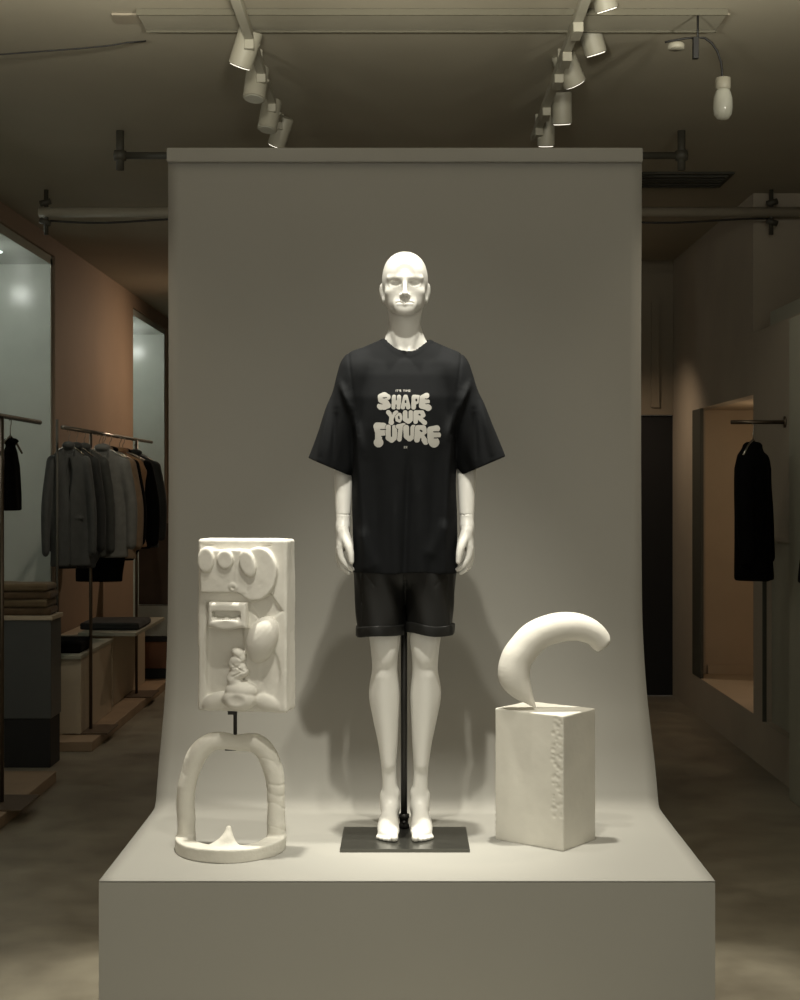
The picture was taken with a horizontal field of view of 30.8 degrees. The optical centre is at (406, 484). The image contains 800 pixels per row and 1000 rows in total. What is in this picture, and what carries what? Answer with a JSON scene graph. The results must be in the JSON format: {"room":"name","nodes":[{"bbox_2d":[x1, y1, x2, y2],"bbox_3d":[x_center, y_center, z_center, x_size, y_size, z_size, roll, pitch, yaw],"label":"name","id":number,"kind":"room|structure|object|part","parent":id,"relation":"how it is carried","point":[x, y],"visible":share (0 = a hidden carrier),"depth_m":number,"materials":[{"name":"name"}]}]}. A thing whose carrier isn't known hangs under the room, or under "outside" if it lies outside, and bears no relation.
{"room":"clothing store","nodes":[
{"label":"clothing store","id":0,"kind":"room"},
{"bbox_2d":[0,201,168,633],"bbox_3d":[-2.875,-0.890,7.100,0.850,5.000,16.200,0,0,0],"label":"wall","id":1,"kind":"structure","parent":0,"point":[92,313],"depth_m":10.46,"materials":[{"name":"brown paint"}]},
{"bbox_2d":[0,0,799,318],"bbox_3d":[-0.200,-2.600,7.200,6.800,1.780,16.400,0,0,0],"label":"ceiling","id":2,"kind":"structure","parent":0,"point":[61,112],"depth_m":6.38,"materials":[{"name":"paint"}]},
{"bbox_2d":[0,40,145,54],"bbox_3d":[-1.336,-1.671,5.550,0.674,0.064,0.006,0,0,0],"label":"loose cable","id":3,"kind":"object","parent":2,"relation":"hanging from","point":[142,40],"visible":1,"depth_m":5.55,"materials":[{"name":"black rubber"}]},
{"bbox_2d":[230,0,288,141],"bbox_3d":[-0.575,-1.665,5.795,0.034,0.090,2.110,0,0,0],"label":"track","id":4,"kind":"object","parent":2,"relation":"attached to","point":[239,8],"visible":0.43,"depth_m":5.24,"materials":[{"name":"metal"}]},
{"bbox_2d":[229,27,261,69],"bbox_3d":[-0.594,-1.606,5.329,0.128,0.158,0.125,0,0,0],"label":"track spotlight","id":5,"kind":"object","parent":4,"relation":"attached to","point":[243,55],"visible":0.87,"depth_m":5.30,"materials":[{"name":"white metal"}]},
{"bbox_2d":[243,64,269,103],"bbox_3d":[-0.598,-1.596,5.763,0.106,0.151,0.113,0,0,0],"label":"track spotlight","id":6,"kind":"object","parent":4,"relation":"attached to","point":[256,85],"visible":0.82,"depth_m":5.72,"materials":[{"name":"white metal"}]},
{"bbox_2d":[257,98,281,133],"bbox_3d":[-0.588,-1.583,6.215,0.103,0.151,0.110,0,0,0],"label":"track spotlight","id":7,"kind":"object","parent":4,"relation":"attached to","point":[268,121],"visible":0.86,"depth_m":6.18,"materials":[{"name":"white metal"}]},
{"bbox_2d":[268,115,292,147],"bbox_3d":[-0.569,-1.591,6.529,0.096,0.154,0.129,0,0,-30],"label":"track spotlight","id":8,"kind":"object","parent":4,"relation":"attached to","point":[279,139],"visible":0.7,"depth_m":6.50,"materials":[{"name":"white metal"}]},
{"bbox_2d":[113,130,687,170],"bbox_3d":[-0.030,-1.615,7.000,2.778,0.190,0.066,0,0,0],"label":"ceiling pipe","id":9,"kind":"object","parent":2,"relation":"hanging from","point":[120,155],"visible":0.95,"depth_m":6.99,"materials":[{"name":"black metal"}]},
{"bbox_2d":[38,189,799,234],"bbox_3d":[0.155,-1.580,8.396,4.570,0.260,0.068,0,0,0],"label":"ceiling pipe","id":10,"kind":"object","parent":2,"relation":"attached to","point":[46,211],"visible":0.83,"depth_m":8.37,"materials":[{"name":"grey metal"}]},
{"bbox_2d":[111,9,729,32],"bbox_3d":[0.050,-1.696,5.298,2.240,0.025,0.207,0,0,0],"label":"ceiling beam","id":11,"kind":"structure","parent":2,"relation":"attached to","point":[153,20],"depth_m":5.26,"materials":[{"name":"grey metal"}]},
{"bbox_2d":[530,0,590,141],"bbox_3d":[0.600,-1.665,5.795,0.034,0.090,2.110,0,0,0],"label":"track","id":12,"kind":"object","parent":2,"relation":"attached to","point":[582,6],"visible":0.65,"depth_m":5.59,"materials":[{"name":"white metal"}]},
{"bbox_2d":[533,115,554,146],"bbox_3d":[0.630,-1.619,6.630,0.095,0.152,0.114,0,0,0],"label":"track spotlight","id":13,"kind":"object","parent":12,"relation":"attached to","point":[545,136],"visible":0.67,"depth_m":6.60,"materials":[{"name":"white metal"}]},
{"bbox_2d":[540,91,571,124],"bbox_3d":[0.650,-1.633,6.280,0.135,0.154,0.121,0,0,0],"label":"track spotlight","id":14,"kind":"object","parent":12,"relation":"attached to","point":[561,105],"visible":0.9,"depth_m":6.25,"materials":[{"name":"white metal"}]},
{"bbox_2d":[551,52,585,89],"bbox_3d":[0.643,-1.659,5.774,0.140,0.160,0.136,0,0,0],"label":"track spotlight","id":15,"kind":"object","parent":12,"relation":"attached to","point":[572,77],"visible":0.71,"depth_m":5.75,"materials":[{"name":"white metal"}]},
{"bbox_2d":[560,33,605,68],"bbox_3d":[0.669,-1.681,5.481,0.174,0.187,0.116,0,0,0],"label":"track spotlight","id":16,"kind":"object","parent":12,"relation":"attached to","point":[593,44],"visible":0.7,"depth_m":5.46,"materials":[{"name":"white metal"}]},
{"bbox_2d":[570,0,617,40],"bbox_3d":[0.666,-1.707,5.131,0.168,0.239,0.116,0,0,0],"label":"track spotlight","id":17,"kind":"object","parent":12,"relation":"attached to","point":[600,6],"visible":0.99,"depth_m":5.11,"materials":[{"name":"white metal"}]},
{"bbox_2d":[642,172,734,187],"bbox_3d":[1.320,-1.700,8.100,0.940,0.019,0.380,0,0,0],"label":"ceiling vent","id":18,"kind":"object","parent":2,"relation":"in","point":[649,179],"visible":0.5,"depth_m":8.02,"materials":[{"name":"black metal"}]},
{"bbox_2d":[697,15,732,120],"bbox_3d":[1.103,-1.508,5.200,0.129,0.399,0.069,0,0,0],"label":"pendant lamp","id":19,"kind":"object","parent":2,"relation":"hanging from","point":[723,100],"visible":1,"depth_m":5.18,"materials":[{"name":"white glass"}]},
{"bbox_2d":[665,37,698,59],"bbox_3d":[0.985,-1.567,5.200,0.121,0.079,0.059,0,0,0],"label":"fitting","id":20,"kind":"object","parent":19,"relation":"attached to","point":[675,45],"visible":1,"depth_m":5.19,"materials":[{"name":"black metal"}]},
{"bbox_2d":[668,41,683,51],"bbox_3d":[0.965,-1.573,5.200,0.060,0.022,0.059,0,0,0],"label":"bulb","id":21,"kind":"object","parent":20,"relation":"attached to","point":[674,46],"depth_m":5.18,"materials":[{"name":"white glass"}]},
{"bbox_3d":[1.133,-1.363,5.200,0.069,0.111,0.069,0,0,0],"label":"bulb","id":22,"kind":"part","parent":19,"relation":"part of","materials":[{"name":"white glass"}]},
{"bbox_2d":[0,690,799,999],"bbox_3d":[-0.200,1.660,7.200,6.800,0.100,16.400,0,0,0],"label":"floor","id":23,"kind":"structure","parent":0,"point":[740,821],"depth_m":6.46,"materials":[{"name":"concrete"}]},
{"bbox_2d":[0,771,55,828],"bbox_3d":[-2.170,1.580,6.530,0.540,0.060,2.660,0,0,0],"label":"platform","id":24,"kind":"object","parent":23,"relation":"on","point":[15,782],"visible":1,"depth_m":7.55,"materials":[{"name":"brown wood"}]},
{"bbox_2d":[0,413,41,810],"bbox_3d":[-1.970,0.601,6.690,0.280,1.897,2.180,0,0,0],"label":"clothes rack","id":25,"kind":"object","parent":24,"relation":"on","point":[8,802],"visible":1,"depth_m":7.04,"materials":[{"name":"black metal"}]},
{"bbox_3d":[-1.970,0.604,7.050,0.020,1.875,0.020,0,0,0],"label":"post","id":26,"kind":"part","parent":25,"relation":"part of","materials":[{"name":"brown metal"}]},
{"bbox_2d":[4,420,22,453],"bbox_3d":[-1.970,-0.247,7.200,0.013,0.179,0.345,0,0,4],"label":"clothes hanger","id":27,"kind":"object","parent":25,"relation":"hanging from","point":[9,436],"visible":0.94,"depth_m":7.21,"materials":[{"name":"silver metal"}]},
{"bbox_2d":[4,438,21,510],"bbox_3d":[-1.970,-0.053,7.201,0.094,0.360,0.136,0,0,4],"label":"hanging garment","id":28,"kind":"object","parent":27,"relation":"hanging from","point":[12,476],"visible":0.75,"depth_m":7.15,"materials":[{"name":"black fabric"}]},
{"bbox_3d":[-1.970,1.545,7.050,0.280,0.009,0.340,0,0,0],"label":"foot plate","id":29,"kind":"part","parent":25,"relation":"part of","materials":[{"name":"brown wood"}]},
{"bbox_3d":[-1.970,-0.335,6.690,0.025,0.025,2.180,0,0,0],"label":"rail","id":30,"kind":"part","parent":25,"relation":"part of","materials":[{"name":"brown metal"}]},
{"bbox_2d":[4,612,62,767],"bbox_3d":[-2.215,1.177,8.370,0.400,0.865,0.260,0,0,0],"label":"display cabinet","id":31,"kind":"object","parent":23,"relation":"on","point":[32,643],"depth_m":8.25,"materials":[{"name":"grey laminate"}]},
{"bbox_2d":[4,605,57,614],"bbox_3d":[-2.200,0.720,8.371,0.334,0.047,0.221,0,0,-2],"label":"sweater","id":32,"kind":"object","parent":31,"relation":"on","point":[49,610],"visible":0.66,"depth_m":8.27,"materials":[{"name":"brown fabric"}]},
{"bbox_2d":[4,598,55,606],"bbox_3d":[-2.212,0.675,8.371,0.333,0.047,0.224,0,0,2],"label":"sweater","id":33,"kind":"object","parent":32,"relation":"on","point":[7,602],"visible":0.7,"depth_m":8.26,"materials":[{"name":"brown fabric"}]},
{"bbox_2d":[4,589,57,598],"bbox_3d":[-2.200,0.629,8.371,0.334,0.047,0.221,0,0,-2],"label":"sweater","id":34,"kind":"object","parent":33,"relation":"on","point":[52,593],"visible":0.7,"depth_m":8.27,"materials":[{"name":"brown fabric"}]},
{"bbox_2d":[4,581,55,590],"bbox_3d":[-2.212,0.584,8.371,0.333,0.047,0.224,0,0,2],"label":"sweater","id":35,"kind":"object","parent":34,"relation":"on","point":[8,585],"visible":0.91,"depth_m":8.27,"materials":[{"name":"brown fabric"}]},
{"bbox_2d":[56,419,57,611],"bbox_3d":[-2.080,0.610,8.620,0.016,2.000,0.016,0,0,0],"label":"upright","id":36,"kind":"object","parent":23,"relation":"on","point":[56,419],"visible":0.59,"depth_m":8.61,"materials":[{"name":"black metal"}]},
{"bbox_2d":[60,679,165,751],"bbox_3d":[-2.170,1.580,10.175,0.540,0.060,2.850,0,0,0],"label":"platform","id":37,"kind":"object","parent":23,"relation":"on","point":[125,709],"visible":0.24,"depth_m":9.69,"materials":[{"name":"brown wood"}]},
{"bbox_2d":[60,638,112,734],"bbox_3d":[-2.230,1.302,9.475,0.420,0.495,0.990,0,0,0],"label":"block","id":38,"kind":"object","parent":37,"relation":"on","point":[74,714],"visible":0.49,"depth_m":9.10,"materials":[{"name":"beige laminate"}]},
{"bbox_2d":[61,636,88,652],"bbox_3d":[-2.220,1.015,9.239,0.365,0.077,0.346,0,0,0],"label":"trousers","id":39,"kind":"object","parent":38,"relation":"on","point":[69,644],"visible":0.43,"depth_m":9.08,"materials":[{"name":"black fabric"}]},
{"bbox_2d":[61,626,144,705],"bbox_3d":[-2.250,1.300,10.775,0.380,0.500,1.250,0,0,0],"label":"block","id":40,"kind":"object","parent":37,"relation":"on","point":[123,647],"visible":0.29,"depth_m":10.57,"materials":[{"name":"beige laminate"}]},
{"bbox_2d":[60,425,164,734],"bbox_3d":[-2.065,0.601,9.885,0.410,1.897,2.930,0,0,0],"label":"clothes rack","id":41,"kind":"object","parent":37,"relation":"on","point":[93,729],"visible":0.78,"depth_m":10.01,"materials":[{"name":"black metal"}]},
{"bbox_2d":[41,441,96,566],"bbox_3d":[-2.029,0.112,8.697,0.327,0.750,0.115,0,0,-20],"label":"coat","id":42,"kind":"object","parent":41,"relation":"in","point":[77,514],"visible":0.98,"depth_m":8.66,"materials":[{"name":"fabric"}]},
{"bbox_2d":[53,430,84,455],"bbox_3d":[-2.030,-0.247,8.700,0.214,0.179,0.012,0,0,-20],"label":"clothes hanger","id":43,"kind":"object","parent":41,"relation":"hanging from","point":[59,449],"visible":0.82,"depth_m":8.71,"materials":[{"name":"silver metal"}]},
{"bbox_2d":[75,431,93,456],"bbox_3d":[-2.015,-0.247,8.840,0.227,0.179,0.012,0,0,-20],"label":"clothes hanger","id":44,"kind":"object","parent":41,"relation":"hanging from","point":[88,452],"visible":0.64,"depth_m":8.85,"materials":[{"name":"silver metal"}]},
{"bbox_2d":[50,442,105,568],"bbox_3d":[-2.015,0.122,8.839,0.348,0.770,0.119,0,0,-20],"label":"coat","id":45,"kind":"object","parent":44,"relation":"hanging from","point":[95,463],"visible":0.27,"depth_m":8.84,"materials":[{"name":"fabric"}]},
{"bbox_3d":[-2.000,1.545,9.170,0.280,0.009,0.340,0,0,0],"label":"foot plate","id":46,"kind":"part","parent":41,"relation":"part of","materials":[{"name":"brown wood"}]},
{"bbox_3d":[-2.000,0.604,9.170,0.020,1.875,0.020,0,0,0],"label":"post","id":47,"kind":"part","parent":41,"relation":"part of","materials":[{"name":"brown metal"}]},
{"bbox_3d":[-2.000,-0.335,9.885,0.025,0.025,2.930,0,0,0],"label":"rail","id":48,"kind":"part","parent":41,"relation":"part of","materials":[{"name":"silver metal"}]},
{"bbox_2d":[80,617,150,629],"bbox_3d":[-2.090,0.992,10.420,0.425,0.052,0.503,0,0,0],"label":"jacket","id":49,"kind":"object","parent":41,"relation":"on","point":[98,623],"visible":0.94,"depth_m":10.20,"materials":[{"name":"fabric"}]},
{"bbox_2d":[109,437,131,458],"bbox_3d":[-2.000,-0.247,9.750,0.327,0.179,0.012,0,0,0],"label":"clothes hanger","id":50,"kind":"object","parent":41,"relation":"hanging from","point":[111,437],"visible":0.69,"depth_m":9.75,"materials":[{"name":"silver metal"}]},
{"bbox_2d":[111,446,146,560],"bbox_3d":[-2.000,0.122,9.749,0.500,0.770,0.119,0,0,0],"label":"jacket","id":51,"kind":"object","parent":50,"relation":"hanging from","point":[116,449],"visible":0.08,"depth_m":9.72,"materials":[{"name":"black fabric"}]},
{"bbox_2d":[78,617,164,635],"bbox_3d":[-2.070,1.032,10.595,0.400,0.025,1.180,0,0,0],"label":"shelf","id":52,"kind":"object","parent":41,"relation":"attached to","point":[154,620],"depth_m":10.09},
{"bbox_2d":[117,436,143,461],"bbox_3d":[-1.980,-0.247,9.980,0.345,0.179,0.012,0,0,0],"label":"clothes hanger","id":53,"kind":"object","parent":41,"relation":"hanging from","point":[118,436],"visible":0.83,"depth_m":9.98,"materials":[{"name":"silver metal"}]},
{"bbox_2d":[117,447,146,546],"bbox_3d":[-1.977,0.082,9.980,0.373,0.690,0.134,0,0,3],"label":"waistcoat","id":54,"kind":"object","parent":53,"relation":"hanging from","point":[123,450],"visible":0.09,"depth_m":9.96,"materials":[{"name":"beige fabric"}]},
{"bbox_3d":[-2.000,0.604,10.720,0.020,1.875,0.020,0,0,0],"label":"post","id":55,"kind":"part","parent":41,"relation":"part of","materials":[{"name":"brown metal"}]},
{"bbox_3d":[-2.000,1.545,10.720,0.280,0.009,0.340,0,0,0],"label":"foot plate","id":56,"kind":"part","parent":41,"relation":"part of","materials":[{"name":"brown wood"}]},
{"bbox_2d":[138,523,167,678],"bbox_3d":[-1.980,0.960,11.775,0.400,1.300,0.170,0,0,0],"label":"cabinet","id":57,"kind":"object","parent":23,"relation":"on","point":[153,562],"visible":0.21,"depth_m":11.78,"materials":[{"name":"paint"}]},
{"bbox_3d":[-1.980,1.097,11.780,0.400,0.245,0.160,0,0,0],"label":"drawer","id":58,"kind":"part","parent":57,"relation":"part of","materials":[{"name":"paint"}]},
{"bbox_3d":[-1.980,0.640,11.820,0.400,0.660,0.080,0,0,0],"label":"panel","id":59,"kind":"part","parent":57,"relation":"part of","materials":[{"name":"brown wood"}]},
{"bbox_2d":[145,636,166,641],"bbox_3d":[-1.980,1.245,11.775,0.400,0.040,0.170,0,0,0],"label":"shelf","id":60,"kind":"object","parent":57,"relation":"attached to","point":[147,638],"depth_m":11.69,"materials":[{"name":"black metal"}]},
{"bbox_3d":[-2.060,1.373,11.780,0.240,0.215,0.160,0,0,0],"label":"door","id":61,"kind":"part","parent":57,"relation":"part of","materials":[{"name":"red wood"}]},
{"bbox_2d":[99,882,714,999],"bbox_3d":[0.000,1.360,4.675,1.722,0.500,1.250,0,0,0],"label":"plinth","id":62,"kind":"object","parent":23,"relation":"on","point":[158,940],"visible":0.68,"depth_m":4.05,"materials":[{"name":"paint"}]},
{"bbox_2d":[99,148,714,881],"bbox_3d":[-0.002,-0.052,4.650,1.725,2.320,1.200,0,0,0],"label":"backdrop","id":63,"kind":"structure","parent":23,"relation":"on","point":[277,257],"depth_m":5.22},
{"bbox_2d":[175,538,294,863],"bbox_3d":[-0.523,0.634,4.361,0.364,0.946,0.253,0,0,0],"label":"abstract sculpture","id":64,"kind":"object","parent":63,"relation":"on","point":[246,606],"visible":1,"depth_m":4.36,"materials":[{"name":"paint"}]},
{"bbox_3d":[-0.523,0.707,4.415,0.011,0.200,0.011,0,0,0],"label":"rod","id":65,"kind":"part","parent":64,"relation":"part of","materials":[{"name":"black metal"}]},
{"bbox_3d":[-0.492,0.423,4.392,0.284,0.524,0.146,0,0,11],"label":"relief panel","id":66,"kind":"part","parent":64,"relation":"part of","materials":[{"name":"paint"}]},
{"bbox_2d":[309,252,504,852],"bbox_3d":[-0.001,0.184,4.547,0.622,1.850,0.367,0,0,0],"label":"mannequin","id":67,"kind":"object","parent":63,"relation":"on","point":[405,412],"visible":1,"depth_m":4.52},
{"bbox_3d":[-0.189,-0.040,4.587,0.088,0.646,0.144,0,0,0],"label":"arm","id":68,"kind":"part","parent":67,"relation":"part of"},
{"bbox_3d":[-0.006,1.102,4.507,0.392,0.013,0.286,0,0,0],"label":"stand plate","id":69,"kind":"part","parent":67,"relation":"part of","materials":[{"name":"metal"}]},
{"bbox_2d":[373,390,440,447],"bbox_3d":[0.001,-0.204,4.479,0.209,0.181,0.017,0,0,-2],"label":"print","id":70,"kind":"object","parent":67,"relation":"attached to","point":[401,418],"depth_m":4.47,"materials":[{"name":"white paint"}]},
{"bbox_3d":[0.176,-0.040,4.587,0.088,0.646,0.144,0,0,0],"label":"arm","id":71,"kind":"part","parent":67,"relation":"part of"},
{"bbox_2d":[495,702,594,850],"bbox_3d":[0.431,0.902,4.528,0.251,0.412,0.191,0,0,38],"label":"block","id":72,"kind":"object","parent":63,"relation":"on","point":[545,770],"visible":0.99,"depth_m":4.45,"materials":[{"name":"white stone"}]},
{"bbox_2d":[498,612,609,707],"bbox_3d":[0.456,0.542,4.497,0.349,0.295,0.104,0,0,0],"label":"sculpture","id":73,"kind":"object","parent":72,"relation":"on","point":[517,657],"visible":1,"depth_m":4.46,"materials":[{"name":"paint"}]},
{"bbox_2d":[641,261,672,415],"bbox_3d":[1.510,-0.050,13.065,1.220,3.320,4.070,0,0,0],"label":"wall","id":74,"kind":"structure","parent":0,"point":[656,276],"depth_m":11.05,"materials":[{"name":"paint"}]},
{"bbox_2d":[641,416,672,694],"bbox_3d":[1.845,0.538,11.076,0.450,2.136,0.108,0,0,0],"label":"door","id":75,"kind":"structure","parent":74,"relation":"in","point":[656,431],"depth_m":11.08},
{"bbox_2d":[672,193,799,787],"bbox_3d":[2.515,-0.050,6.550,0.970,3.320,9.100,0,0,0],"label":"wall","id":76,"kind":"structure","parent":0,"point":[727,284],"depth_m":9.57,"materials":[{"name":"beige paint"}]},
{"bbox_2d":[692,408,703,678],"bbox_3d":[2.038,0.405,10.159,0.024,1.870,0.279,0,0,0],"label":"trim","id":77,"kind":"structure","parent":76,"relation":"attached to","point":[698,414],"depth_m":10.08,"materials":[{"name":"brown wood"}]},
{"bbox_2d":[707,665,752,673],"bbox_3d":[2.505,1.308,10.285,0.750,0.065,0.030,0,0,0],"label":"trim","id":78,"kind":"structure","parent":76,"relation":"attached to","point":[711,669],"depth_m":10.27,"materials":[{"name":"paint"}]},
{"bbox_2d":[762,582,766,721],"bbox_3d":[2.038,0.830,8.269,0.023,1.040,0.010,0,0,0],"label":"trim","id":79,"kind":"structure","parent":76,"relation":"attached to","point":[764,584],"depth_m":8.27,"materials":[{"name":"brown wood"}]},
{"bbox_2d":[770,298,799,732],"bbox_3d":[2.100,0.310,7.650,0.040,2.600,1.300,0,0,0],"label":"wall","id":80,"kind":"structure","parent":0,"point":[780,583],"depth_m":8.05,"materials":[{"name":"paint"}]},
{"bbox_2d":[789,315,799,806],"bbox_3d":[1.994,0.380,6.015,0.073,2.460,2.830,0,0,0],"label":"wall","id":81,"kind":"structure","parent":0,"point":[794,323],"depth_m":7.30,"materials":[{"name":"brown paint"}]},
{"bbox_2d":[730,416,786,427],"bbox_3d":[1.816,-0.325,7.500,0.282,0.060,0.060,0,0,0],"label":"wall rail","id":82,"kind":"object","parent":81,"relation":"attached to","point":[783,422],"visible":1,"depth_m":7.49,"materials":[{"name":"brown metal"}]},
{"bbox_2d":[742,423,755,455],"bbox_3d":[1.790,-0.237,7.500,0.013,0.179,0.345,0,0,30],"label":"clothes hanger","id":83,"kind":"object","parent":82,"relation":"hanging from","point":[752,440],"visible":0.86,"depth_m":7.44,"materials":[{"name":"silver metal"}]},
{"bbox_2d":[734,442,774,581],"bbox_3d":[1.789,0.137,7.502,0.174,0.720,0.456,0,0,32],"label":"coat","id":84,"kind":"object","parent":83,"relation":"hanging from","point":[754,541],"visible":0.99,"depth_m":7.37,"materials":[{"name":"black fabric"}]},
{"bbox_3d":[1.812,-0.325,7.500,0.274,0.021,0.021,0,0,0],"label":"arm","id":85,"kind":"part","parent":82,"relation":"part of","materials":[{"name":"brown metal"}]},
{"bbox_3d":[-1.925,-0.247,9.160,0.289,0.179,0.012,0,0,-3],"label":"clothes hanger","id":86,"kind":"object","parent":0,"visible":0},
{"bbox_2d":[94,443,136,557],"bbox_3d":[-1.925,0.097,9.161,0.442,0.720,0.143,0,0,-1],"label":"blazer","id":87,"kind":"object","parent":86,"relation":"hanging from","point":[124,491],"visible":0.38,"depth_m":9.12,"materials":[{"name":"grey fabric"}]},
{"label":"clothes hanger","id":88,"kind":"object","parent":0,"visible":0},
{"bbox_2d":[798,561,799,582],"bbox_3d":[1.847,0.152,6.554,0.134,0.600,0.462,0,0,7],"label":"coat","id":89,"kind":"object","parent":88,"relation":"hanging from","point":[799,561],"visible":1,"depth_m":6.67,"materials":[{"name":"black fabric"}]},
{"bbox_3d":[-2.000,-0.247,9.420,0.283,0.179,0.012,0,0,0],"label":"clothes hanger","id":90,"kind":"object","parent":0,"visible":0},
{"bbox_2d":[76,557,124,581],"bbox_3d":[-2.002,0.197,9.419,0.345,0.860,0.132,0,0,0],"label":"dress","id":91,"kind":"object","parent":90,"relation":"hanging from","point":[106,569],"visible":0.18,"depth_m":9.37,"materials":[{"name":"black fabric"}]},
{"label":"clothes hanger","id":92,"kind":"object","parent":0,"visible":0},
{"bbox_2d":[81,443,114,556],"bbox_3d":[-1.999,0.092,8.977,0.379,0.710,0.114,0,0,-17],"label":"jacket","id":93,"kind":"object","parent":92,"relation":"hanging from","point":[104,464],"visible":0.12,"depth_m":8.98,"materials":[{"name":"grey fabric"}]},
{"bbox_3d":[-2.000,-0.247,9.560,0.345,0.179,0.012,0,0,-3],"label":"clothes hanger","id":94,"kind":"object","parent":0,"visible":0},
{"bbox_2d":[110,446,143,558],"bbox_3d":[-2.000,0.112,9.557,0.527,0.750,0.115,0,0,-3],"label":"jacket","id":95,"kind":"object","parent":94,"relation":"hanging from","point":[140,510],"visible":0.1,"depth_m":9.53,"materials":[{"name":"beige fabric"}]},
{"bbox_3d":[-2.000,-0.247,10.200,0.345,0.179,0.012,0,0,0],"label":"clothes hanger","id":96,"kind":"object","parent":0,"visible":0},
{"bbox_2d":[127,448,159,548],"bbox_3d":[-2.000,0.092,10.197,0.527,0.710,0.114,0,0,0],"label":"jacket","id":97,"kind":"object","parent":96,"relation":"hanging from","point":[151,491],"visible":0.19,"depth_m":10.16,"materials":[{"name":"black fabric"}]},
{"bbox_3d":[-2.000,-0.247,10.620,0.327,0.179,0.012,0,0,6],"label":"clothes hanger","id":98,"kind":"object","parent":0,"visible":0},
{"bbox_2d":[131,449,166,547],"bbox_3d":[-2.000,0.097,10.620,0.500,0.719,0.143,0,0,6],"label":"jacket","id":99,"kind":"object","parent":98,"relation":"hanging from","point":[156,466],"visible":0.12,"depth_m":10.56,"materials":[{"name":"fabric"}]}
]}

